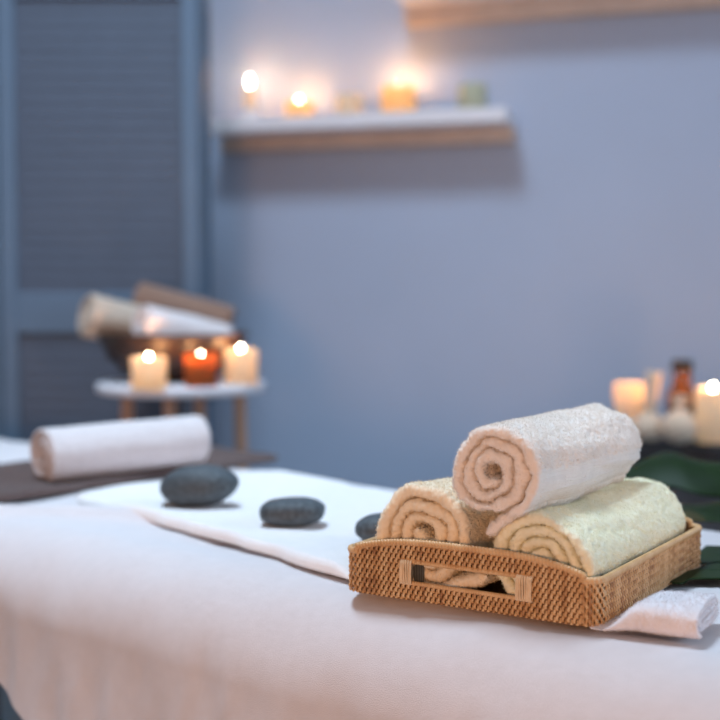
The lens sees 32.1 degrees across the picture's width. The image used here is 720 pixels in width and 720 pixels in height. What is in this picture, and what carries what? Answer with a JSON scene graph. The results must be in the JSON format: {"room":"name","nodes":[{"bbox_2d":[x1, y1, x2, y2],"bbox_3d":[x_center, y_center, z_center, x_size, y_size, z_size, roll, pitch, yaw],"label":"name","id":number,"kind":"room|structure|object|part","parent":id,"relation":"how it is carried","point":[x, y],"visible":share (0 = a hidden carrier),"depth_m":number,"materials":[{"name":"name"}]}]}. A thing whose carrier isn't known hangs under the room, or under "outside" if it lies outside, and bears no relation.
{"room":"spa","nodes":[
{"label":"spa","id":0,"kind":"room"},
{"bbox_2d":[0,684,22,719],"bbox_3d":[0.600,0.955,1.556,7.200,0.080,7.400,0,3,0],"label":"floor","id":1,"kind":"structure","parent":0,"point":[7,711],"depth_m":2.99,"materials":[{"name":"plastic"}]},
{"bbox_2d":[0,0,212,445],"bbox_3d":[-0.942,-0.151,3.550,1.032,1.845,0.294,0,3,0],"label":"louvered door","id":2,"kind":"structure","parent":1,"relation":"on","point":[105,105],"depth_m":3.40,"materials":[{"name":"paint"}]},
{"bbox_3d":[-1.216,-0.152,3.556,0.539,1.845,0.028,2,4,29],"label":"panel frame","id":3,"kind":"part","parent":2,"relation":"part of","materials":[{"name":"blue wood"}]},
{"bbox_3d":[-0.443,-0.151,3.547,0.028,1.845,0.200,0,3,-2],"label":"panel frame","id":4,"kind":"part","parent":2,"relation":"part of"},
{"bbox_2d":[96,377,265,469],"bbox_3d":[-0.447,0.440,3.150,0.419,0.771,0.419,0,3,0],"label":"side table","id":5,"kind":"object","parent":1,"relation":"on","point":[122,388],"visible":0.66,"depth_m":3.04,"materials":[{"name":"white wood"}]},
{"bbox_3d":[-0.592,0.449,3.170,0.046,0.749,0.031,0,3,0],"label":"leg","id":6,"kind":"part","parent":5,"relation":"part of","materials":[{"name":"brown wood"}]},
{"bbox_2d":[131,354,166,388],"bbox_3d":[-0.495,0.025,2.931,0.083,0.080,0.083,0,3,0],"label":"votive candle","id":7,"kind":"object","parent":5,"relation":"on","point":[147,372],"visible":1,"depth_m":2.90,"materials":[{"name":"beige wax"}]},
{"bbox_3d":[-0.465,0.455,3.072,0.032,0.749,0.037,0,3,0],"label":"leg","id":8,"kind":"part","parent":5,"relation":"part of","materials":[{"name":"brown wood"}]},
{"bbox_2d":[97,331,248,381],"bbox_3d":[-0.476,-0.010,3.186,0.384,0.122,0.384,0,3,0],"label":"bowl","id":9,"kind":"object","parent":5,"relation":"on","point":[119,349],"visible":0.51,"depth_m":3.04,"materials":[{"name":"brown wood"}]},
{"bbox_2d":[78,294,142,339],"bbox_3d":[-0.597,-0.092,3.204,0.247,0.156,0.117,-2,4,-32],"label":"rolled towel","id":10,"kind":"object","parent":9,"relation":"in","point":[97,314],"visible":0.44,"depth_m":3.13,"materials":[{"name":"beige fabric"}]},
{"bbox_2d":[132,282,234,327],"bbox_3d":[-0.459,-0.128,3.256,0.269,0.150,0.096,0,3,0],"label":"rolled towel","id":11,"kind":"object","parent":10,"relation":"on","point":[145,294],"visible":0.59,"depth_m":3.22,"materials":[{"name":"fabric"}]},
{"bbox_2d":[132,305,233,334],"bbox_3d":[-0.441,-0.066,3.116,0.256,0.143,0.100,-2,4,-35],"label":"rolled towel","id":12,"kind":"object","parent":9,"relation":"in","point":[148,319],"visible":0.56,"depth_m":3.06,"materials":[{"name":"white fabric"}]},
{"bbox_3d":[-0.414,0.445,3.255,0.033,0.749,0.040,0,3,0],"label":"leg","id":13,"kind":"part","parent":5,"relation":"part of","materials":[{"name":"brown wood"}]},
{"bbox_2d":[184,352,216,386],"bbox_3d":[-0.379,0.022,2.977,0.078,0.082,0.078,0,3,0],"label":"votive candle","id":14,"kind":"object","parent":5,"relation":"on","point":[200,369],"visible":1,"depth_m":2.94,"materials":[{"name":"orange glass"}]},
{"bbox_3d":[-0.295,0.450,3.150,0.046,0.749,0.031,0,3,0],"label":"leg","id":15,"kind":"part","parent":5,"relation":"part of","materials":[{"name":"brown wood"}]},
{"bbox_2d":[224,345,257,384],"bbox_3d":[-0.291,0.011,3.056,0.081,0.095,0.081,0,3,0],"label":"votive candle","id":16,"kind":"object","parent":5,"relation":"on","point":[240,364],"visible":1,"depth_m":3.02,"materials":[{"name":"beige wax"}]},
{"bbox_2d":[631,436,719,531],"bbox_3d":[1.089,0.480,3.275,1.000,0.576,0.375,0,3,5],"label":"base cabinet","id":17,"kind":"object","parent":1,"relation":"on","point":[692,449],"visible":0.02,"depth_m":3.12,"materials":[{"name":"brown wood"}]},
{"bbox_2d":[614,382,644,421],"bbox_3d":[0.685,0.127,3.182,0.076,0.138,0.076,0,3,0],"label":"pillar candle","id":18,"kind":"object","parent":17,"relation":"on","point":[628,396],"visible":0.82,"depth_m":3.15,"materials":[{"name":"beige wax"}]},
{"bbox_2d":[633,371,662,439],"bbox_3d":[0.719,0.114,3.111,0.084,0.173,0.084,0,3,0],"label":"herbal compress","id":19,"kind":"object","parent":17,"relation":"on","point":[648,422],"visible":0.98,"depth_m":3.10,"materials":[{"name":"fabric"}]},
{"bbox_2d":[660,394,698,442],"bbox_3d":[0.785,0.145,3.074,0.094,0.121,0.094,0,3,0],"label":"herbal compress","id":20,"kind":"object","parent":17,"relation":"on","point":[679,425],"visible":1,"depth_m":3.05,"materials":[{"name":"fabric"}]},
{"bbox_2d":[666,359,694,415],"bbox_3d":[0.832,0.097,3.231,0.078,0.194,0.078,0,3,0],"label":"oil bottle","id":21,"kind":"object","parent":17,"relation":"on","point":[682,369],"visible":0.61,"depth_m":3.21,"materials":[{"name":"orange glass"}]},
{"bbox_2d":[694,384,719,443],"bbox_3d":[0.867,0.129,3.072,0.086,0.146,0.086,0,3,0],"label":"pillar candle","id":22,"kind":"object","parent":17,"relation":"on","point":[707,399],"visible":1,"depth_m":3.04,"materials":[{"name":"beige wax"}]},
{"bbox_2d":[210,0,719,490],"bbox_3d":[0.258,-0.668,3.875,5.800,2.900,0.120,1,3,17],"label":"wall","id":23,"kind":"structure","parent":0,"point":[395,304],"depth_m":3.82,"materials":[{"name":"paint"}]},
{"bbox_2d":[211,106,514,152],"bbox_3d":[-0.005,-0.697,3.803,0.933,0.087,0.164,1,3,17],"label":"wall shelf","id":24,"kind":"object","parent":23,"relation":"attached to","point":[482,125],"visible":0.91,"depth_m":3.78,"materials":[{"name":"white wood"}]},
{"bbox_2d":[238,76,261,117],"bbox_3d":[-0.343,-0.816,3.896,0.072,0.139,0.072,0,3,0],"label":"candle","id":25,"kind":"object","parent":24,"relation":"on","point":[249,110],"visible":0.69,"depth_m":3.88,"materials":[{"name":"white wax"}]},
{"bbox_2d":[238,109,261,117],"bbox_3d":[-0.343,-0.762,3.899,0.072,0.032,0.072,0,3,0],"label":"candle holder","id":26,"kind":"object","parent":24,"relation":"on","point":[246,112],"depth_m":3.88,"materials":[{"name":"white"}]},
{"bbox_2d":[285,98,313,115],"bbox_3d":[-0.187,-0.776,3.851,0.088,0.064,0.088,0,3,0],"label":"pillar candle","id":27,"kind":"object","parent":24,"relation":"on","point":[294,107],"visible":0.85,"depth_m":3.81,"materials":[{"name":"yellow wax"}]},
{"bbox_2d":[335,94,361,113],"bbox_3d":[-0.034,-0.777,3.805,0.082,0.072,0.082,0,3,0],"label":"pillar candle","id":28,"kind":"object","parent":24,"relation":"on","point":[344,103],"visible":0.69,"depth_m":3.77,"materials":[{"name":"beige wax"}]},
{"bbox_3d":[0.012,-0.679,3.859,0.933,0.045,0.049,1,3,17],"label":"support rail","id":29,"kind":"part","parent":24,"relation":"part of","materials":[{"name":"brown wood"}]},
{"bbox_2d":[381,84,415,111],"bbox_3d":[0.115,-0.785,3.760,0.104,0.092,0.104,0,3,0],"label":"pillar candle","id":30,"kind":"object","parent":24,"relation":"on","point":[395,97],"visible":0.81,"depth_m":3.71,"materials":[{"name":"yellow wax"}]},
{"bbox_2d":[458,82,486,107],"bbox_3d":[0.332,-0.778,3.695,0.086,0.086,0.086,0,3,0],"label":"pillar candle","id":31,"kind":"object","parent":24,"relation":"on","point":[470,95],"visible":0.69,"depth_m":3.66,"materials":[{"name":"wax"}]},
{"bbox_2d":[398,0,719,27],"bbox_3d":[0.700,-1.049,3.571,1.200,0.097,0.164,1,3,17],"label":"wall shelf","id":32,"kind":"object","parent":23,"relation":"attached to","point":[418,13],"visible":1,"depth_m":3.68,"materials":[{"name":"brown wood"}]},
{"bbox_3d":[-0.263,0.577,2.057,2.308,0.619,0.653,3,4,40],"label":"massage table","id":33,"kind":"object","parent":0,"visible":0},
{"bbox_2d":[0,439,719,719],"bbox_3d":[-0.259,0.580,2.047,2.335,0.740,2.152,0,3,0],"label":"massage table cover","id":34,"kind":"object","parent":33,"relation":"on","point":[107,613],"visible":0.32,"depth_m":1.46,"materials":[{"name":"white fabric"}]},
{"bbox_2d":[0,446,277,502],"bbox_3d":[-0.513,0.201,2.311,0.356,0.018,0.749,3,4,40],"label":"table runner","id":35,"kind":"object","parent":34,"relation":"on","point":[19,480],"visible":0.48,"depth_m":2.19,"materials":[{"name":"fabric"}]},
{"bbox_2d":[30,415,210,480],"bbox_3d":[-0.422,0.154,2.233,0.326,0.091,0.090,-3,4,-42],"label":"rolled towel","id":36,"kind":"object","parent":35,"relation":"on","point":[68,452],"visible":1,"depth_m":2.19,"materials":[{"name":"white fabric"}]},
{"bbox_2d":[76,470,394,579],"bbox_3d":[-0.057,0.226,1.828,0.419,0.021,0.800,-3,4,-39],"label":"folded towel","id":37,"kind":"object","parent":34,"relation":"on","point":[322,545],"visible":0.44,"depth_m":1.80,"materials":[{"name":"white fabric"}]},
{"bbox_2d":[160,464,238,506],"bbox_3d":[-0.239,0.187,1.859,0.119,0.063,0.093,0,3,0],"label":"stone","id":38,"kind":"object","parent":37,"relation":"on","point":[197,485],"visible":1,"depth_m":1.82,"materials":[{"name":"grey stone"}]},
{"bbox_2d":[259,497,324,526],"bbox_3d":[-0.092,0.208,1.708,0.090,0.038,0.071,0,3,0],"label":"stone","id":39,"kind":"object","parent":37,"relation":"on","point":[285,511],"visible":1,"depth_m":1.68,"materials":[{"name":"grey stone"}]},
{"bbox_2d":[355,513,380,539],"bbox_3d":[0.029,0.216,1.607,0.072,0.038,0.061,0,3,0],"label":"stone","id":40,"kind":"object","parent":37,"relation":"on","point":[365,528],"visible":0.29,"depth_m":1.58,"materials":[{"name":"grey stone"}]},
{"bbox_2d":[348,516,701,626],"bbox_3d":[0.202,0.221,1.468,0.306,0.068,0.358,2,4,32],"label":"wicker tray","id":41,"kind":"object","parent":34,"relation":"on","point":[545,589],"visible":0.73,"depth_m":1.32,"materials":[{"name":"wicker"}]},
{"bbox_2d":[375,477,510,588],"bbox_3d":[0.157,0.190,1.477,0.143,0.122,0.310,2,4,32],"label":"rolled towel","id":42,"kind":"object","parent":41,"relation":"in","point":[428,510],"visible":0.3,"depth_m":1.35,"materials":[{"name":"beige fabric"}]},
{"bbox_3d":[0.110,0.231,1.321,0.268,0.064,0.005,2,4,32],"label":"panel","id":43,"kind":"part","parent":41,"relation":"part of","materials":[{"name":"brown wicker"}]},
{"bbox_2d":[492,477,686,594],"bbox_3d":[0.267,0.199,1.410,0.116,0.098,0.310,2,4,32],"label":"rolled towel","id":44,"kind":"object","parent":41,"relation":"in","point":[600,532],"visible":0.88,"depth_m":1.32,"materials":[{"name":"beige fabric"}]},
{"bbox_2d":[451,402,642,537],"bbox_3d":[0.215,0.122,1.416,0.121,0.128,0.288,2,4,34],"label":"rolled towel","id":45,"kind":"object","parent":44,"relation":"on","point":[523,465],"visible":0.9,"depth_m":1.32,"materials":[{"name":"white fabric"}]},
{"bbox_3d":[0.328,0.236,1.389,0.005,0.045,0.314,2,4,32],"label":"panel","id":46,"kind":"part","parent":41,"relation":"part of","materials":[{"name":"brown wicker"}]},
{"bbox_2d":[589,590,719,638],"bbox_3d":[0.298,0.251,1.262,0.112,0.034,0.103,2,4,28],"label":"folded towel","id":47,"kind":"object","parent":34,"relation":"on","point":[686,614],"visible":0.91,"depth_m":1.22,"materials":[{"name":"white fabric"}]},
{"bbox_2d":[625,452,719,583],"bbox_3d":[0.720,0.193,1.707,0.732,0.092,0.988,0,3,0],"label":"monstera leaf","id":48,"kind":"object","parent":34,"relation":"on","point":[672,469],"visible":0.72,"depth_m":1.94,"materials":[{"name":"green plant"}]}
]}

